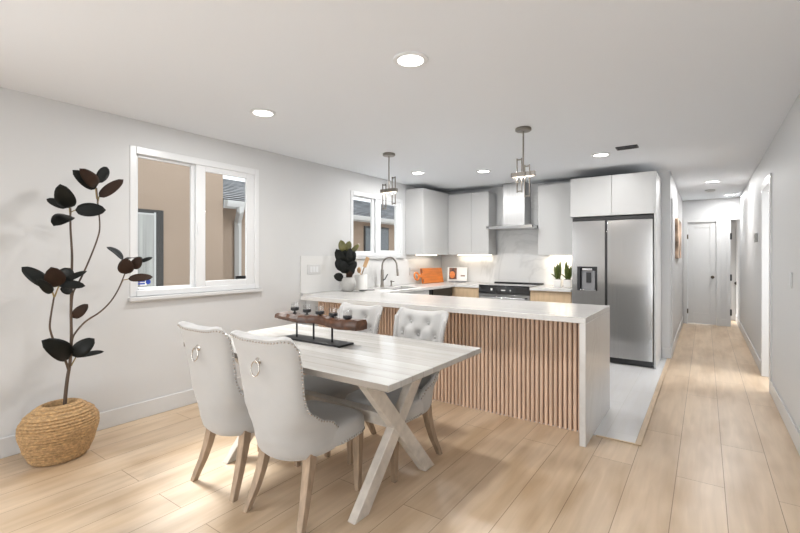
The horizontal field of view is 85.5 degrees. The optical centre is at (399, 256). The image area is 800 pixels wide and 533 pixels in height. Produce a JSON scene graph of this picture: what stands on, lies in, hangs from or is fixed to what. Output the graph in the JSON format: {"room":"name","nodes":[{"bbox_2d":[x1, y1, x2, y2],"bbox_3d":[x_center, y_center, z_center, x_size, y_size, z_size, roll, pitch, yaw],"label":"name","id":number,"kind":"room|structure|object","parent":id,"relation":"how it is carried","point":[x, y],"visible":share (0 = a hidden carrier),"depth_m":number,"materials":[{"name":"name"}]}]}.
{"room":"dining area","nodes":[
{"label":"dining area","id":0,"kind":"room"},
{"bbox_2d":[0,87,440,437],"bbox_3d":[-1.946,0.105,3.907,0.154,2.440,9.340,0,0,35],"label":"wall","id":1,"kind":"structure","parent":0,"point":[305,206],"depth_m":3.39,"materials":[{"name":"grey paint"}]},
{"bbox_2d":[0,376,242,458],"bbox_3d":[-2.857,1.258,2.495,0.014,0.135,5.980,0,0,35],"label":"baseboard","id":2,"kind":"structure","parent":1,"relation":"attached to","point":[9,446],"depth_m":3.50,"materials":[{"name":"grey paint"}]},
{"bbox_2d":[128,145,262,301],"bbox_3d":[-1.828,-0.270,3.986,0.115,1.260,1.265,0,0,35],"label":"window","id":3,"kind":"structure","parent":1,"relation":"in","point":[198,167],"depth_m":3.95,"materials":[{"name":"white plastic"}]},
{"bbox_2d":[307,264,320,274],"bbox_3d":[-1.014,0.150,5.083,0.011,0.115,0.207,0,0,35],"label":"light switch","id":4,"kind":"object","parent":1,"relation":"attached to","point":[311,269],"visible":1,"depth_m":5.08,"materials":[{"name":"white plastic"}]},
{"bbox_2d":[351,190,404,258],"bbox_3d":[-0.314,-0.420,6.131,0.115,0.900,1.215,0,0,35],"label":"window","id":5,"kind":"structure","parent":1,"relation":"in","point":[375,252],"depth_m":6.11,"materials":[{"name":"white plastic"}]},
{"bbox_2d":[406,188,448,254],"bbox_3d":[0.534,-0.527,7.028,0.322,1.015,1.098,0,0,35],"label":"upper cabinet","id":6,"kind":"object","parent":1,"relation":"attached to","point":[426,209],"visible":0.9,"depth_m":6.63,"materials":[{"name":"grey wood"}]},
{"bbox_2d":[0,0,799,200],"bbox_3d":[1.852,-1.165,4.115,6.120,0.100,14.340,0,0,35],"label":"ceiling","id":7,"kind":"structure","parent":0,"point":[703,89],"depth_m":2.71,"materials":[{"name":"white paint"}]},
{"bbox_2d":[250,108,275,117],"bbox_3d":[-1.059,-1.109,3.343,0.198,0.010,0.198,0,0,35],"label":"recessed light","id":8,"kind":"object","parent":7,"relation":"in","point":[259,112],"visible":1,"depth_m":3.33,"materials":[{"name":"white plastic"}]},
{"bbox_2d":[253,111,272,115],"bbox_3d":[-1.059,-1.111,3.343,0.143,0.006,0.143,0,0,35],"label":"diffuser","id":9,"kind":"object","parent":8,"relation":"attached to","point":[256,113],"depth_m":3.35,"materials":[{"name":"white plastic"}]},
{"bbox_2d":[380,152,397,209],"bbox_3d":[-0.119,-0.811,4.672,0.210,0.606,0.136,0,0,35],"label":"pendant light","id":10,"kind":"object","parent":7,"relation":"hanging from","point":[386,154],"visible":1,"depth_m":4.67,"materials":[{"name":"silver metal"}]},
{"bbox_2d":[393,51,427,67],"bbox_3d":[0.059,-1.109,2.444,0.198,0.010,0.198,0,0,35],"label":"recessed light","id":11,"kind":"object","parent":7,"relation":"in","point":[410,59],"visible":1,"depth_m":2.43,"materials":[{"name":"white plastic"}]},
{"bbox_2d":[398,55,422,65],"bbox_3d":[0.059,-1.111,2.444,0.143,0.006,0.143,0,0,35],"label":"diffuser","id":12,"kind":"object","parent":11,"relation":"attached to","point":[403,60],"depth_m":2.44,"materials":[{"name":"white plastic"}]},
{"bbox_2d":[411,171,424,174],"bbox_3d":[0.239,-1.109,5.725,0.198,0.010,0.198,0,0,35],"label":"recessed light","id":13,"kind":"object","parent":7,"relation":"in","point":[413,172],"visible":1,"depth_m":5.69,"materials":[{"name":"white plastic"}]},
{"bbox_2d":[476,170,490,172],"bbox_3d":[1.087,-1.109,5.625,0.198,0.010,0.198,0,0,35],"label":"recessed light","id":14,"kind":"object","parent":7,"relation":"in","point":[477,171],"visible":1,"depth_m":5.62,"materials":[{"name":"white plastic"}]},
{"bbox_2d":[511,126,535,197],"bbox_3d":[1.069,-0.811,3.748,0.210,0.606,0.136,0,0,35],"label":"pendant light","id":15,"kind":"object","parent":7,"relation":"hanging from","point":[522,129],"visible":1,"depth_m":3.74,"materials":[{"name":"silver metal"}]},
{"bbox_2d":[591,152,610,156],"bbox_3d":[2.193,-1.109,4.717,0.198,0.010,0.198,0,0,35],"label":"recessed light","id":16,"kind":"object","parent":7,"relation":"in","point":[604,154],"visible":1,"depth_m":4.69,"materials":[{"name":"white plastic"}]},
{"bbox_2d":[615,144,638,150],"bbox_3d":[2.308,-1.109,4.394,0.196,0.012,0.120,0,0,35],"label":"ceiling vent","id":17,"kind":"object","parent":7,"relation":"in","point":[636,145],"visible":1,"depth_m":4.38,"materials":[{"name":"black metal"}]},
{"bbox_2d":[703,180,719,182],"bbox_3d":[4.607,-1.109,6.394,0.198,0.010,0.198,0,0,35],"label":"recessed light","id":18,"kind":"object","parent":7,"relation":"in","point":[711,181],"visible":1,"depth_m":6.37,"materials":[{"name":"white plastic"}]},
{"bbox_2d":[0,320,799,532],"bbox_3d":[1.852,1.372,4.115,6.120,0.106,14.340,0,0,35],"label":"floor","id":19,"kind":"structure","parent":0,"point":[716,454],"depth_m":2.62,"materials":[{"name":"brown wood"}]},
{"bbox_2d":[15,398,99,466],"bbox_3d":[-2.242,1.143,2.850,0.379,0.365,0.456,0,0,35],"label":"woven basket","id":20,"kind":"object","parent":19,"relation":"on","point":[53,432],"visible":1,"depth_m":2.73,"materials":[{"name":"beige wicker"}]},
{"bbox_2d":[21,167,152,404],"bbox_3d":[-2.091,0.191,2.920,0.282,1.667,0.713,0,0,39],"label":"tree","id":21,"kind":"object","parent":20,"relation":"on","point":[61,350],"visible":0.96,"depth_m":2.87,"materials":[{"name":"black plant"}]},
{"bbox_2d":[177,321,300,502],"bbox_3d":[-0.949,0.848,2.621,0.475,0.955,0.637,0,0,34],"label":"dining chair","id":22,"kind":"object","parent":19,"relation":"on","point":[223,410],"visible":0.75,"depth_m":2.38,"materials":[{"name":"beige fabric"}]},
{"bbox_2d":[230,330,364,532],"bbox_3d":[-0.531,0.848,2.326,0.475,0.955,0.637,0,0,31],"label":"dining chair","id":23,"kind":"object","parent":19,"relation":"on","point":[287,426],"visible":1,"depth_m":2.11,"materials":[{"name":"beige fabric"}]},
{"bbox_2d":[184,324,480,524],"bbox_3d":[-0.465,0.944,2.770,1.694,0.762,0.966,0,0,35],"label":"dining table","id":24,"kind":"object","parent":19,"relation":"on","point":[378,364],"visible":0.64,"depth_m":2.44,"materials":[{"name":"white wood"}]},
{"bbox_2d":[275,307,366,347],"bbox_3d":[-0.554,0.441,2.874,0.790,0.244,0.143,0,0,35],"label":"candle holder","id":25,"kind":"object","parent":24,"relation":"on","point":[331,321],"visible":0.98,"depth_m":2.81,"materials":[{"name":"brown wood"}]},
{"bbox_2d":[291,307,298,313],"bbox_3d":[-0.729,0.356,2.998,0.057,0.074,0.056,0,0,35],"label":"candle cup","id":26,"kind":"object","parent":25,"relation":"on","point":[294,309],"depth_m":2.98,"materials":[{"name":"black metal"}]},
{"bbox_2d":[303,309,310,314],"bbox_3d":[-0.630,0.360,2.928,0.057,0.074,0.056,0,0,35],"label":"candle cup","id":27,"kind":"object","parent":25,"relation":"on","point":[306,311],"depth_m":2.91,"materials":[{"name":"black metal"}]},
{"bbox_2d":[315,311,323,314],"bbox_3d":[-0.530,0.365,2.858,0.057,0.074,0.056,0,0,35],"label":"candle cup","id":28,"kind":"object","parent":25,"relation":"on","point":[316,312],"depth_m":2.84,"materials":[{"name":"black metal"}]},
{"bbox_2d":[329,313,337,317],"bbox_3d":[-0.430,0.369,2.787,0.057,0.074,0.056,0,0,35],"label":"candle cup","id":29,"kind":"object","parent":25,"relation":"on","point":[331,315],"depth_m":2.77,"materials":[{"name":"black metal"}]},
{"bbox_2d":[343,315,351,318],"bbox_3d":[-0.331,0.374,2.717,0.057,0.074,0.056,0,0,35],"label":"candle cup","id":30,"kind":"object","parent":25,"relation":"on","point":[344,316],"depth_m":2.69,"materials":[{"name":"black metal"}]},
{"bbox_2d":[303,302,382,456],"bbox_3d":[-0.469,0.848,3.191,0.475,0.955,0.637,0,0,36],"label":"dining chair","id":31,"kind":"object","parent":19,"relation":"on","point":[372,314],"visible":0.24,"depth_m":3.21,"materials":[{"name":"beige fabric"}]},
{"bbox_2d":[345,307,448,482],"bbox_3d":[-0.010,0.848,2.867,0.475,0.955,0.637,0,0,38],"label":"dining chair","id":32,"kind":"object","parent":19,"relation":"on","point":[408,323],"visible":0.52,"depth_m":2.87,"materials":[{"name":"beige fabric"}]},
{"bbox_2d":[406,290,428,294],"bbox_3d":[-0.151,0.894,5.811,0.608,0.849,1.120,0,0,35],"label":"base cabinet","id":33,"kind":"object","parent":19,"relation":"on","point":[426,292],"visible":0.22,"depth_m":5.91,"materials":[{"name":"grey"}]},
{"bbox_2d":[424,287,451,295],"bbox_3d":[0.411,0.856,6.565,0.620,0.778,0.580,0,0,35],"label":"dishwasher","id":34,"kind":"object","parent":19,"relation":"on","point":[442,291],"visible":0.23,"depth_m":6.40,"materials":[{"name":"grey metal"}]},
{"bbox_2d":[306,300,578,431],"bbox_3d":[0.336,0.896,4.364,3.042,0.857,0.642,0,0,35],"label":"base cabinet","id":35,"kind":"object","parent":19,"relation":"on","point":[528,369],"visible":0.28,"depth_m":3.56,"materials":[{"name":"brown wood"}]},
{"bbox_2d":[301,290,609,446],"bbox_3d":[0.291,0.875,4.275,3.100,0.900,0.930,0,0,35],"label":"countertop","id":36,"kind":"structure","parent":35,"relation":"on","point":[593,320],"depth_m":3.53,"materials":[{"name":"white stone"}]},
{"bbox_2d":[334,240,358,291],"bbox_3d":[-0.650,0.109,5.294,0.230,0.632,0.267,0,0,35],"label":"rubber plant","id":37,"kind":"object","parent":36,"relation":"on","point":[345,262],"visible":1,"depth_m":5.28,"materials":[{"name":"brown plant"}]},
{"bbox_2d":[353,289,374,291],"bbox_3d":[-0.443,0.411,5.226,0.263,0.027,0.116,0,0,6],"label":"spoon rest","id":38,"kind":"object","parent":36,"relation":"on","point":[371,289],"visible":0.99,"depth_m":5.23,"materials":[{"name":"grey ceramic"}]},
{"bbox_2d":[452,287,478,297],"bbox_3d":[0.949,0.893,6.980,0.990,0.852,0.640,0,0,35],"label":"base cabinet","id":39,"kind":"object","parent":19,"relation":"on","point":[456,291],"visible":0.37,"depth_m":6.56,"materials":[{"name":"brown wood"}]},
{"bbox_2d":[354,281,486,292],"bbox_3d":[0.419,0.444,6.255,1.026,0.038,2.452,0,0,35],"label":"countertop","id":40,"kind":"structure","parent":39,"relation":"on","point":[404,288],"depth_m":6.23,"materials":[{"name":"white stone"}]},
{"bbox_2d":[354,274,366,289],"bbox_3d":[-0.503,0.327,5.564,0.164,0.196,0.164,0,0,35],"label":"utensil crock","id":41,"kind":"object","parent":40,"relation":"on","point":[361,280],"visible":0.94,"depth_m":5.49,"materials":[{"name":"white ceramic"}]},
{"bbox_2d":[361,257,369,274],"bbox_3d":[-0.470,0.203,5.505,0.195,0.409,0.030,0,0,31],"label":"wooden spatula","id":42,"kind":"object","parent":41,"relation":"in","point":[367,258],"visible":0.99,"depth_m":5.48,"materials":[{"name":"brown wood"}]},
{"bbox_2d":[380,257,398,286],"bbox_3d":[-0.143,0.211,5.940,0.312,0.427,0.055,0,0,35],"label":"kitchen faucet","id":43,"kind":"object","parent":40,"relation":"on","point":[382,270],"visible":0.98,"depth_m":5.99,"materials":[{"name":"silver metal"}]},
{"bbox_2d":[380,269,383,286],"bbox_3d":[-0.247,0.300,6.013,0.056,0.250,0.055,0,0,35],"label":"faucet","id":44,"kind":"object","parent":43,"relation":"on","point":[382,271],"depth_m":5.99,"materials":[{"name":"silver metal"}]},
{"bbox_2d":[414,268,443,283],"bbox_3d":[0.459,0.303,6.923,0.067,0.240,0.713,0,0,43],"label":"cutting board","id":45,"kind":"object","parent":40,"relation":"on","point":[428,275],"visible":1,"depth_m":6.94,"materials":[{"name":"orange wood"}]},
{"bbox_2d":[447,267,466,282],"bbox_3d":[0.950,0.301,7.202,0.330,0.247,0.123,0,0,15],"label":"cookbook","id":46,"kind":"object","parent":40,"relation":"on","point":[455,274],"visible":0.99,"depth_m":7.21,"materials":[{"name":"white paper"}]},
{"bbox_2d":[449,268,456,278],"bbox_3d":[0.886,0.281,7.239,0.127,0.189,0.041,0,0,15],"label":"food photo","id":47,"kind":"object","parent":46,"relation":"attached to","point":[452,271],"depth_m":7.22},
{"bbox_2d":[479,282,543,300],"bbox_3d":[1.652,0.837,6.443,0.763,0.876,0.708,0,0,35],"label":"range","id":48,"kind":"object","parent":19,"relation":"on","point":[496,290],"visible":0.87,"depth_m":6.21,"materials":[{"name":"grey metal"}]},
{"bbox_2d":[479,293,529,300],"bbox_3d":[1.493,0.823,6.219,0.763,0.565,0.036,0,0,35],"label":"oven","id":49,"kind":"object","parent":48,"relation":"in","point":[510,295],"depth_m":6.16,"materials":[{"name":"silver glass"}]},
{"bbox_2d":[479,283,543,287],"bbox_3d":[1.670,0.421,6.469,0.763,0.016,0.645,0,0,35],"label":"cooktop","id":50,"kind":"object","parent":48,"relation":"in","point":[489,285],"depth_m":6.35,"materials":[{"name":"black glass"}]},
{"bbox_2d":[530,290,571,302],"bbox_3d":[2.209,0.893,6.091,0.545,0.852,0.640,0,0,35],"label":"base cabinet","id":51,"kind":"object","parent":19,"relation":"on","point":[543,296],"visible":0.23,"depth_m":5.83,"materials":[{"name":"brown wood"}]},
{"bbox_2d":[530,285,571,291],"bbox_3d":[2.204,0.444,6.081,0.546,0.038,0.678,0,0,35],"label":"countertop","id":52,"kind":"structure","parent":51,"relation":"on","point":[542,287],"depth_m":5.86,"materials":[{"name":"white stone"}]},
{"bbox_2d":[552,261,562,286],"bbox_3d":[2.221,0.240,6.120,0.142,0.370,0.111,0,0,35],"label":"snake plant","id":53,"kind":"object","parent":52,"relation":"on","point":[557,282],"visible":1,"depth_m":6.09,"materials":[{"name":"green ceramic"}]},
{"bbox_2d":[561,261,571,286],"bbox_3d":[2.334,0.240,6.046,0.142,0.370,0.121,0,0,35],"label":"snake plant","id":54,"kind":"object","parent":52,"relation":"on","point":[567,282],"visible":0.99,"depth_m":6.01,"materials":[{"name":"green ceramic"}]},
{"bbox_2d":[572,215,653,367],"bbox_3d":[2.804,0.412,5.622,0.907,1.814,0.720,0,0,35],"label":"refrigerator","id":55,"kind":"object","parent":19,"relation":"on","point":[613,257],"visible":0.86,"depth_m":5.27,"materials":[{"name":"grey metal"}]},
{"bbox_2d":[571,171,660,368],"bbox_3d":[2.817,0.157,5.633,0.959,2.324,0.744,0,0,35],"label":"cabinet","id":56,"kind":"object","parent":19,"relation":"on","point":[630,194],"visible":0.78,"depth_m":5.29,"materials":[{"name":"grey wood"}]},
{"bbox_2d":[441,171,670,356],"bbox_3d":[2.146,0.105,6.638,3.410,2.440,0.160,0,0,35],"label":"wall","id":57,"kind":"structure","parent":0,"point":[517,259],"depth_m":6.65,"materials":[{"name":"stone"}]},
{"bbox_2d":[448,191,495,255],"bbox_3d":[1.165,-0.517,7.041,0.729,0.995,0.308,0,0,35],"label":"upper cabinet","id":58,"kind":"object","parent":57,"relation":"attached to","point":[469,214],"visible":1,"depth_m":6.88,"materials":[{"name":"grey wood"}]},
{"bbox_2d":[486,182,537,230],"bbox_3d":[1.735,-0.763,6.534,0.729,0.701,0.482,0,0,35],"label":"range hood","id":59,"kind":"object","parent":57,"relation":"attached to","point":[516,208],"visible":0.88,"depth_m":6.50,"materials":[{"name":"silver metal"}]},
{"bbox_2d":[538,182,571,254],"bbox_3d":[2.309,-0.527,6.233,0.540,1.015,0.308,0,0,35],"label":"upper cabinet","id":60,"kind":"object","parent":57,"relation":"attached to","point":[554,200],"visible":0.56,"depth_m":6.13,"materials":[{"name":"grey wood"}]},
{"bbox_2d":[662,348,671,358],"bbox_3d":[3.469,1.258,5.621,0.104,0.135,0.014,0,0,35],"label":"baseboard","id":61,"kind":"structure","parent":57,"relation":"attached to","point":[666,352],"depth_m":5.62,"materials":[{"name":"grey paint"}]},
{"bbox_2d":[596,358,670,445],"bbox_3d":[2.475,1.320,4.395,0.295,0.010,3.165,0,0,35],"label":"trim","id":62,"kind":"structure","parent":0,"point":[639,440],"depth_m":3.59,"materials":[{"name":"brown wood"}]},
{"bbox_2d":[671,174,682,339],"bbox_3d":[4.554,0.105,7.214,0.140,2.440,3.560,0,0,35],"label":"wall","id":63,"kind":"structure","parent":0,"point":[677,200],"depth_m":7.06,"materials":[{"name":"grey paint"}]},
{"bbox_2d":[671,198,672,355],"bbox_3d":[3.640,0.275,5.784,0.016,2.100,0.090,0,0,35],"label":"trim","id":64,"kind":"structure","parent":63,"relation":"attached to","point":[671,198],"depth_m":5.75,"materials":[{"name":"grey paint"}]},
{"bbox_2d":[670,317,682,352],"bbox_3d":[4.577,1.258,7.112,0.014,0.135,3.700,0,0,35],"label":"baseboard","id":65,"kind":"structure","parent":63,"relation":"attached to","point":[675,340],"depth_m":6.80,"materials":[{"name":"grey paint"}]},
{"bbox_2d":[675,218,680,257],"bbox_3d":[4.444,-0.275,6.901,0.039,0.600,1.100,0,0,35],"label":"wall art","id":66,"kind":"object","parent":63,"relation":"attached to","point":[677,221],"visible":1,"depth_m":6.46,"materials":[{"name":"brown fabric"}]},
{"bbox_2d":[683,197,738,318],"bbox_3d":[6.044,0.105,8.427,0.895,2.440,0.140,0,0,35],"label":"wall","id":67,"kind":"structure","parent":0,"point":[721,208],"depth_m":8.27,"materials":[{"name":"grey paint"}]},
{"bbox_2d":[687,222,715,324],"bbox_3d":[5.899,0.322,8.466,0.468,1.986,0.104,0,0,35],"label":"door","id":68,"kind":"structure","parent":67,"relation":"in","point":[701,237],"depth_m":8.47,"materials":[{"name":"grey paint"}]},
{"bbox_2d":[683,218,720,325],"bbox_3d":[5.891,0.290,8.440,0.600,2.070,0.016,0,0,35],"label":"trim","id":69,"kind":"structure","parent":67,"relation":"attached to","point":[717,220],"depth_m":8.39,"materials":[{"name":"grey paint"}]},
{"bbox_2d":[721,319,726,325],"bbox_3d":[6.178,1.258,8.239,0.100,0.135,0.012,0,0,35],"label":"baseboard","id":70,"kind":"structure","parent":67,"relation":"attached to","point":[723,321],"depth_m":8.24,"materials":[{"name":"grey paint"}]},
{"bbox_2d":[727,216,738,326],"bbox_3d":[6.322,0.280,8.221,0.176,2.090,0.156,0,0,35],"label":"trim","id":71,"kind":"structure","parent":67,"relation":"attached to","point":[729,218],"depth_m":8.19,"materials":[{"name":"grey paint"}]},
{"bbox_2d":[736,93,799,431],"bbox_3d":[3.053,0.105,3.292,0.140,2.440,14.100,0,0,35],"label":"wall","id":72,"kind":"structure","parent":0,"point":[781,159],"depth_m":3.79,"materials":[{"name":"grey paint"}]},
{"bbox_2d":[730,223,736,319],"bbox_3d":[6.863,0.305,8.384,0.777,2.020,1.075,0,0,35],"label":"door","id":73,"kind":"structure","parent":72,"relation":"in","point":[733,225],"depth_m":8.96,"materials":[{"name":"grey paint"}]},
{"bbox_2d":[736,315,760,372],"bbox_3d":[5.501,1.258,6.894,0.014,0.135,4.990,0,0,35],"label":"baseboard","id":74,"kind":"structure","parent":72,"relation":"attached to","point":[756,358],"depth_m":5.99,"materials":[{"name":"grey paint"}]},
{"bbox_2d":[754,233,757,241],"bbox_3d":[4.407,-0.235,5.359,0.029,0.110,0.120,0,0,35],"label":"thermostat","id":75,"kind":"object","parent":72,"relation":"attached to","point":[755,234],"visible":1,"depth_m":5.31,"materials":[{"name":"grey plastic"}]},
{"bbox_2d":[761,173,771,392],"bbox_3d":[3.877,0.260,4.460,0.172,2.130,0.860,0,0,35],"label":"trim","id":76,"kind":"structure","parent":72,"relation":"attached to","point":[766,186],"depth_m":4.77,"materials":[{"name":"grey paint"}]},
{"bbox_2d":[770,381,799,455],"bbox_3d":[1.245,1.258,0.865,0.014,0.135,8.050,0,0,35],"label":"baseboard","id":77,"kind":"structure","parent":72,"relation":"attached to","point":[794,433],"depth_m":3.33,"materials":[{"name":"grey paint"}]},
{"bbox_2d":[789,272,791,287],"bbox_3d":[2.903,0.175,3.214,0.012,0.116,0.072,0,0,35],"label":"light switch","id":78,"kind":"object","parent":72,"relation":"attached to","point":[790,273],"visible":1,"depth_m":3.20,"materials":[{"name":"grey paint"}]},
{"label":"outside","id":79,"kind":"structure","parent":0,"visible":0},
{"bbox_3d":[-4.100,1.575,11.463,12.080,0.100,30.000,0,0,35],"label":"ground","id":80,"kind":"structure","parent":79,"visible":0},
{"bbox_2d":[138,158,393,286],"bbox_3d":[-3.799,-0.225,11.091,5.800,3.500,23.200,0,0,35],"label":"house","id":81,"kind":"structure","parent":80,"relation":"on","point":[163,187],"depth_m":6.83,"materials":[{"name":"beige paint"}]},
{"bbox_2d":[138,214,153,286],"bbox_3d":[-3.838,-0.045,6.125,0.004,1.140,0.680,0,0,35],"label":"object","id":82,"kind":"object","parent":81,"relation":"hanging from","point":[145,221],"depth_m":6.31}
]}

